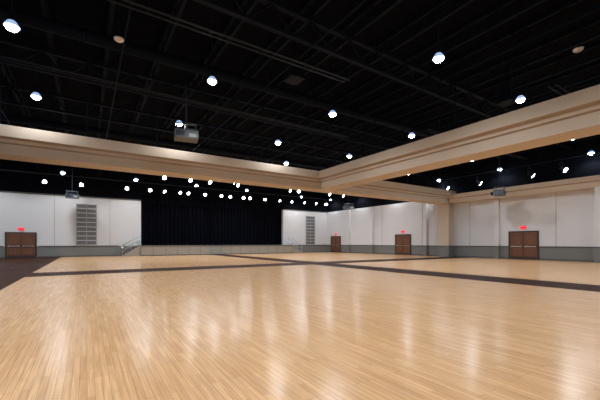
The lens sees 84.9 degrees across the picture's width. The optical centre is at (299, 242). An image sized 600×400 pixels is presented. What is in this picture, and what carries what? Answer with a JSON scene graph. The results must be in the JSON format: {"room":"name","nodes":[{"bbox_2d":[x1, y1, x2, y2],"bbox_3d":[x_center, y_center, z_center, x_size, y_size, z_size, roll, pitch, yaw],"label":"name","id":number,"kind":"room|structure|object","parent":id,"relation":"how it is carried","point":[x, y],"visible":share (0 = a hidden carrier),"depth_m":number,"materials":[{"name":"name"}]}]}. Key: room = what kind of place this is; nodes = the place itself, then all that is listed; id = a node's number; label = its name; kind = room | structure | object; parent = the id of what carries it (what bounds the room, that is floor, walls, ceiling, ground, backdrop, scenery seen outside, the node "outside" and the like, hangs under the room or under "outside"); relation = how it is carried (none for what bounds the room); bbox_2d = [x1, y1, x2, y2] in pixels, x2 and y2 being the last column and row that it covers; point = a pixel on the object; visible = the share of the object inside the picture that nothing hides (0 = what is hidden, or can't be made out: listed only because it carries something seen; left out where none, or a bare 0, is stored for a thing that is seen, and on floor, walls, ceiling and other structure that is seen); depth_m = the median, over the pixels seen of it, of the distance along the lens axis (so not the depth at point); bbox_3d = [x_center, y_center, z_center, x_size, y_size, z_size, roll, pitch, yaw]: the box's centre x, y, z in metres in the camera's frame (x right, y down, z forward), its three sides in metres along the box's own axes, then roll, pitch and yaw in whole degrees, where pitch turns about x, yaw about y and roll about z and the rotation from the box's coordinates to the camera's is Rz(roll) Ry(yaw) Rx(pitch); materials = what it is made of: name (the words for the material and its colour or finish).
{"room":"event hall","nodes":[
{"label":"event hall","id":0,"kind":"room"},
{"bbox_2d":[0,159,326,257],"bbox_3d":[-14.956,-3.500,35.240,45.300,9.600,0.400,0,0,-33],"label":"wall","id":1,"kind":"structure","parent":0,"point":[118,221],"depth_m":32.24,"materials":[{"name":"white paint"}]},
{"bbox_2d":[5,232,36,257],"bbox_3d":[-24.459,0.175,28.758,2.140,2.250,0.120,0,0,-33],"label":"door","id":2,"kind":"structure","parent":1,"relation":"in","point":[21,244],"depth_m":28.76,"materials":[{"name":"brown wood"}]},
{"bbox_2d":[76,203,96,244],"bbox_3d":[-20.421,-1.765,31.381,1.670,3.970,0.120,0,0,-33],"label":"air vent","id":3,"kind":"object","parent":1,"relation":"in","point":[86,214],"visible":1,"depth_m":31.33,"materials":[{"name":"grey metal"}]},
{"bbox_2d":[0,191,326,257],"bbox_3d":[-14.956,-1.580,34.965,45.000,5.760,0.060,0,0,-33],"label":"trim","id":4,"kind":"structure","parent":1,"relation":"attached to","point":[54,195],"depth_m":30.69,"materials":[{"name":"grey"}]},
{"bbox_2d":[306,216,314,244],"bbox_3d":[1.456,-1.765,45.588,1.500,3.970,0.120,0,0,-33],"label":"air vent","id":5,"kind":"object","parent":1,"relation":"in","point":[310,220],"visible":1,"depth_m":45.53,"materials":[{"name":"grey metal"}]},
{"bbox_2d":[141,195,281,244],"bbox_3d":[-10.337,-3.500,40.153,18.400,9.600,2.790,0,0,-33],"label":"wall","id":6,"kind":"structure","parent":0,"point":[141,195],"depth_m":43.63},
{"bbox_2d":[141,203,279,244],"bbox_3d":[-9.816,-2.373,39.352,16.960,5.215,0.319,0,0,-33],"label":"stage curtain","id":7,"kind":"object","parent":6,"relation":"attached to","point":[161,224],"depth_m":38.60,"materials":[{"name":"black fabric"}]},
{"bbox_2d":[141,196,280,210],"bbox_3d":[-9.642,-4.590,39.084,16.960,0.780,0.179,0,0,-33],"label":"valance","id":8,"kind":"object","parent":6,"relation":"attached to","point":[144,199],"visible":1,"depth_m":38.23,"materials":[{"name":"black fabric"}]},
{"bbox_2d":[0,43,455,204],"bbox_3d":[-4.733,-6.000,19.223,45.000,4.600,1.840,0,0,-33],"label":"soffit","id":9,"kind":"structure","parent":0,"point":[17,143],"depth_m":17.07,"materials":[{"name":"beige paint"}]},
{"bbox_2d":[0,252,599,399],"bbox_3d":[-1.993,1.300,15.279,45.300,0.001,47.800,0,0,-33],"label":"floor","id":10,"kind":"structure","parent":0,"point":[304,325],"depth_m":5.05,"materials":[{"name":"brown wood"}]},
{"bbox_2d":[121,236,139,255],"bbox_3d":[-16.976,0.313,32.843,1.580,1.974,1.220,0,0,-33],"label":"stairs","id":11,"kind":"structure","parent":10,"relation":"on","point":[135,251],"depth_m":32.51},
{"bbox_2d":[138,245,292,255],"bbox_3d":[-9.626,0.770,39.380,17.850,1.060,4.440,0,0,-33],"label":"stage platform","id":12,"kind":"object","parent":10,"relation":"on","point":[145,250],"visible":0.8,"depth_m":36.54,"materials":[{"name":"beige wood"}]},
{"bbox_2d":[288,238,302,252],"bbox_3d":[-0.664,0.313,43.436,1.580,1.974,1.220,0,0,-33],"label":"stairs","id":13,"kind":"structure","parent":10,"relation":"on","point":[295,249],"depth_m":42.86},
{"bbox_2d":[0,0,599,170],"bbox_3d":[-2.065,-8.400,15.114,45.600,0.200,48.200,0,0,-33],"label":"ceiling","id":14,"kind":"structure","parent":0,"point":[186,43],"depth_m":14.92,"materials":[{"name":"metal"}]},
{"bbox_2d":[65,167,78,198],"bbox_3d":[-20.360,-6.150,29.337,1.005,4.300,0.955,0,0,-33],"label":"ceiling projector","id":15,"kind":"object","parent":14,"relation":"hanging from","point":[67,195],"depth_m":29.07,"materials":[{"name":"grey plastic"}]},
{"bbox_2d":[174,70,198,143],"bbox_3d":[-5.167,-6.475,14.876,1.005,3.650,0.955,0,0,-23],"label":"ceiling projector","id":16,"kind":"object","parent":14,"relation":"hanging from","point":[185,134],"depth_m":14.59,"materials":[{"name":"grey plastic"}]},
{"bbox_2d":[0,0,570,176],"bbox_3d":[-3.944,-7.190,18.007,45.022,0.880,29.680,0,0,-33],"label":"girder","id":17,"kind":"object","parent":14,"relation":"attached to","point":[241,15],"depth_m":15.13,"materials":[{"name":"black metal"}]},
{"bbox_2d":[343,195,353,209],"bbox_3d":[5.296,-6.000,35.974,1.005,4.600,0.955,0,0,-13],"label":"ceiling projector","id":18,"kind":"object","parent":14,"relation":"hanging from","point":[348,207],"depth_m":35.58,"materials":[{"name":"grey plastic"}]},
{"bbox_2d":[491,155,505,196],"bbox_3d":[15.265,-5.975,25.280,0.955,4.650,1.005,0,0,37],"label":"ceiling projector","id":19,"kind":"object","parent":14,"relation":"hanging from","point":[495,193],"depth_m":25.06,"materials":[{"name":"grey plastic"}]},
{"bbox_2d":[1,0,599,170],"bbox_3d":[-2.121,-7.970,15.017,41.920,0.640,47.480,0,0,-33],"label":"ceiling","id":20,"kind":"structure","parent":0,"point":[43,3],"depth_m":14.94,"materials":[{"name":"black metal"}]},
{"bbox_2d":[3,0,20,31],"bbox_3d":[-8.003,-7.100,9.111,0.370,2.400,0.370,0,0,-33],"label":"light","id":21,"kind":"object","parent":20,"relation":"hanging from","point":[10,24],"visible":1,"depth_m":9.06,"materials":[{"name":"metal"}]},
{"bbox_2d":[30,40,41,99],"bbox_3d":[-10.835,-7.100,13.472,0.370,2.400,0.370,0,0,-33],"label":"light","id":22,"kind":"object","parent":20,"relation":"hanging from","point":[35,95],"visible":1,"depth_m":13.43,"materials":[{"name":"metal"}]},
{"bbox_2d":[114,0,123,42],"bbox_3d":[-5.429,-7.170,9.829,0.280,2.260,0.280,0,0,-33],"label":"pendant light","id":23,"kind":"object","parent":20,"relation":"hanging from","point":[118,38],"visible":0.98,"depth_m":9.82,"materials":[{"name":"beige plastic"}]},
{"bbox_2d":[175,78,182,125],"bbox_3d":[-6.097,-7.100,16.549,0.370,2.400,0.370,0,0,-33],"label":"light","id":24,"kind":"object","parent":20,"relation":"hanging from","point":[179,79],"visible":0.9,"depth_m":16.52,"materials":[{"name":"metal"}]},
{"bbox_2d":[207,19,216,84],"bbox_3d":[-3.265,-7.100,12.188,0.370,2.400,0.370,0,0,-33],"label":"light","id":25,"kind":"object","parent":20,"relation":"hanging from","point":[211,80],"visible":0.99,"depth_m":12.15,"materials":[{"name":"metal"}]},
{"bbox_2d":[275,104,280,144],"bbox_3d":[-1.317,-7.100,19.654,0.370,2.400,0.370,0,0,-33],"label":"light","id":26,"kind":"object","parent":20,"relation":"hanging from","point":[277,142],"visible":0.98,"depth_m":19.57,"materials":[{"name":"metal"}]},
{"bbox_2d":[282,41,305,85],"bbox_3d":[-0.229,-7.420,13.206,0.700,1.760,0.700,0,0,-33],"label":"box","id":27,"kind":"object","parent":20,"relation":"hanging from","point":[294,75],"visible":0.92,"depth_m":13.06,"materials":[{"name":"black metal"}]},
{"bbox_2d":[0,0,599,199],"bbox_3d":[0.688,-6.760,16.842,35.500,3.080,47.480,0,0,-33],"label":"ceiling pipes","id":28,"kind":"object","parent":20,"relation":"hanging from","point":[131,2],"visible":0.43,"depth_m":12.85,"materials":[{"name":"black metal"}]},
{"bbox_2d":[527,166,534,177],"bbox_3d":[15.578,-4.848,22.142,0.433,0.864,0.330,0,0,10],"label":"spotlight","id":29,"kind":"object","parent":28,"relation":"hanging from","point":[530,174],"visible":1,"depth_m":22.07,"materials":[{"name":"metal"}]},
{"bbox_2d":[559,160,567,171],"bbox_3d":[16.469,-4.848,20.510,0.330,0.864,0.433,0,0,-27],"label":"spotlight","id":30,"kind":"object","parent":28,"relation":"hanging from","point":[564,169],"visible":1,"depth_m":20.45,"materials":[{"name":"metal"}]},
{"bbox_2d":[329,64,335,116],"bbox_3d":[1.516,-7.100,15.293,0.370,2.400,0.370,0,0,-33],"label":"light","id":31,"kind":"object","parent":20,"relation":"hanging from","point":[332,113],"visible":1,"depth_m":15.25,"materials":[{"name":"metal"}]},
{"bbox_2d":[347,123,351,157],"bbox_3d":[3.422,-7.100,22.731,0.370,2.400,0.370,0,0,-33],"label":"light","id":32,"kind":"object","parent":20,"relation":"hanging from","point":[348,155],"visible":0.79,"depth_m":22.71,"materials":[{"name":"metal"}]},
{"bbox_2d":[408,94,414,137],"bbox_3d":[6.254,-7.100,18.370,0.370,2.400,0.370,0,0,-33],"label":"light","id":33,"kind":"object","parent":20,"relation":"hanging from","point":[411,135],"visible":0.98,"depth_m":18.36,"materials":[{"name":"metal"}]},
{"bbox_2d":[433,0,444,62],"bbox_3d":[4.511,-7.100,10.680,0.370,2.400,0.370,0,0,-33],"label":"light","id":34,"kind":"object","parent":20,"relation":"hanging from","point":[438,57],"visible":1,"depth_m":10.63,"materials":[{"name":"metal"}]},
{"bbox_2d":[319,22,599,189],"bbox_3d":[9.536,-6.000,11.022,1.840,4.600,28.100,0,0,-33],"label":"soffit beam","id":35,"kind":"structure","parent":20,"relation":"attached to","point":[575,115],"depth_m":13.12,"materials":[{"name":"beige"}]},
{"bbox_2d":[495,66,516,106],"bbox_3d":[9.699,-7.420,15.360,0.700,1.760,0.700,0,0,-33],"label":"box","id":36,"kind":"object","parent":20,"relation":"hanging from","point":[504,96],"visible":0.88,"depth_m":15.25,"materials":[{"name":"black metal"}]},
{"bbox_2d":[515,45,525,102],"bbox_3d":[9.250,-7.100,13.757,0.370,2.400,0.370,0,0,-33],"label":"light","id":37,"kind":"object","parent":20,"relation":"hanging from","point":[520,98],"visible":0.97,"depth_m":13.74,"materials":[{"name":"metal"}]},
{"bbox_2d":[572,0,583,52],"bbox_3d":[8.779,-7.170,10.351,0.280,2.260,0.280,0,0,-33],"label":"pendant light","id":38,"kind":"object","parent":20,"relation":"hanging from","point":[578,49],"visible":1,"depth_m":10.34,"materials":[{"name":"beige plastic"}]},
{"bbox_2d":[347,210,350,252],"bbox_3d":[6.419,-1.500,43.040,0.349,5.600,0.400,0,0,-33],"label":"wall column","id":39,"kind":"structure","parent":0,"point":[348,211],"depth_m":42.93,"materials":[{"name":"grey paint"}]},
{"bbox_2d":[369,207,373,253],"bbox_3d":[8.652,-1.500,39.601,0.349,5.600,0.500,0,0,-33],"label":"wall column","id":40,"kind":"structure","parent":0,"point":[371,246],"depth_m":39.46,"materials":[{"name":"grey paint"}]},
{"bbox_2d":[423,203,427,255],"bbox_3d":[12.758,-1.500,33.325,0.299,5.600,0.400,0,0,-33],"label":"wall column","id":41,"kind":"structure","parent":0,"point":[425,246],"depth_m":33.23,"materials":[{"name":"grey paint"}]},
{"bbox_2d":[438,203,453,256],"bbox_3d":[13.834,-1.200,31.162,0.849,5.000,1.200,0,0,-33],"label":"wall column","id":42,"kind":"structure","parent":0,"point":[445,211],"depth_m":30.83,"materials":[{"name":"beige paint"}]},
{"bbox_2d":[327,134,599,259],"bbox_3d":[16.959,-3.500,27.408,0.300,9.600,47.500,0,0,-33],"label":"wall","id":43,"kind":"structure","parent":0,"point":[561,218],"depth_m":27.97,"materials":[{"name":"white paint"}]},
{"bbox_2d":[331,236,340,252],"bbox_3d":[4.936,0.175,45.535,0.120,2.250,2.140,0,0,-33],"label":"door","id":44,"kind":"structure","parent":43,"relation":"in","point":[335,240],"depth_m":45.38,"materials":[{"name":"brown wood"}]},
{"bbox_2d":[395,234,410,254],"bbox_3d":[11.227,0.175,35.848,0.120,2.250,2.140,0,0,-33],"label":"door","id":45,"kind":"structure","parent":43,"relation":"in","point":[402,243],"depth_m":35.76,"materials":[{"name":"brown wood"}]},
{"bbox_2d":[327,245,593,261],"bbox_3d":[16.812,-1.500,27.313,0.050,5.600,47.500,0,0,-33],"label":"trim","id":46,"kind":"structure","parent":43,"relation":"attached to","point":[351,245],"depth_m":28.60,"materials":[{"name":"grey"}]},
{"bbox_2d":[508,231,538,259],"bbox_3d":[17.654,0.175,25.952,0.120,2.250,2.140,0,0,-33],"label":"door","id":47,"kind":"structure","parent":43,"relation":"in","point":[521,245],"depth_m":25.92,"materials":[{"name":"brown wood"}]},
{"bbox_2d":[493,199,499,258],"bbox_3d":[16.516,-1.200,27.538,0.299,5.000,0.500,0,0,-33],"label":"wall column","id":48,"kind":"structure","parent":0,"point":[496,248],"depth_m":27.44,"materials":[{"name":"grey paint"}]},
{"bbox_2d":[448,175,599,203],"bbox_3d":[21.745,-4.075,18.891,0.950,0.750,28.000,0,0,-33],"label":"soffit beam","id":49,"kind":"structure","parent":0,"point":[589,182],"depth_m":24.59,"materials":[{"name":"beige paint"}]},
{"bbox_2d":[593,187,599,262],"bbox_3d":[20.152,-1.200,21.433,0.849,5.000,1.300,0,0,-33],"label":"wall column","id":50,"kind":"structure","parent":0,"point":[596,247],"depth_m":21.61,"materials":[{"name":"grey paint"}]}
]}

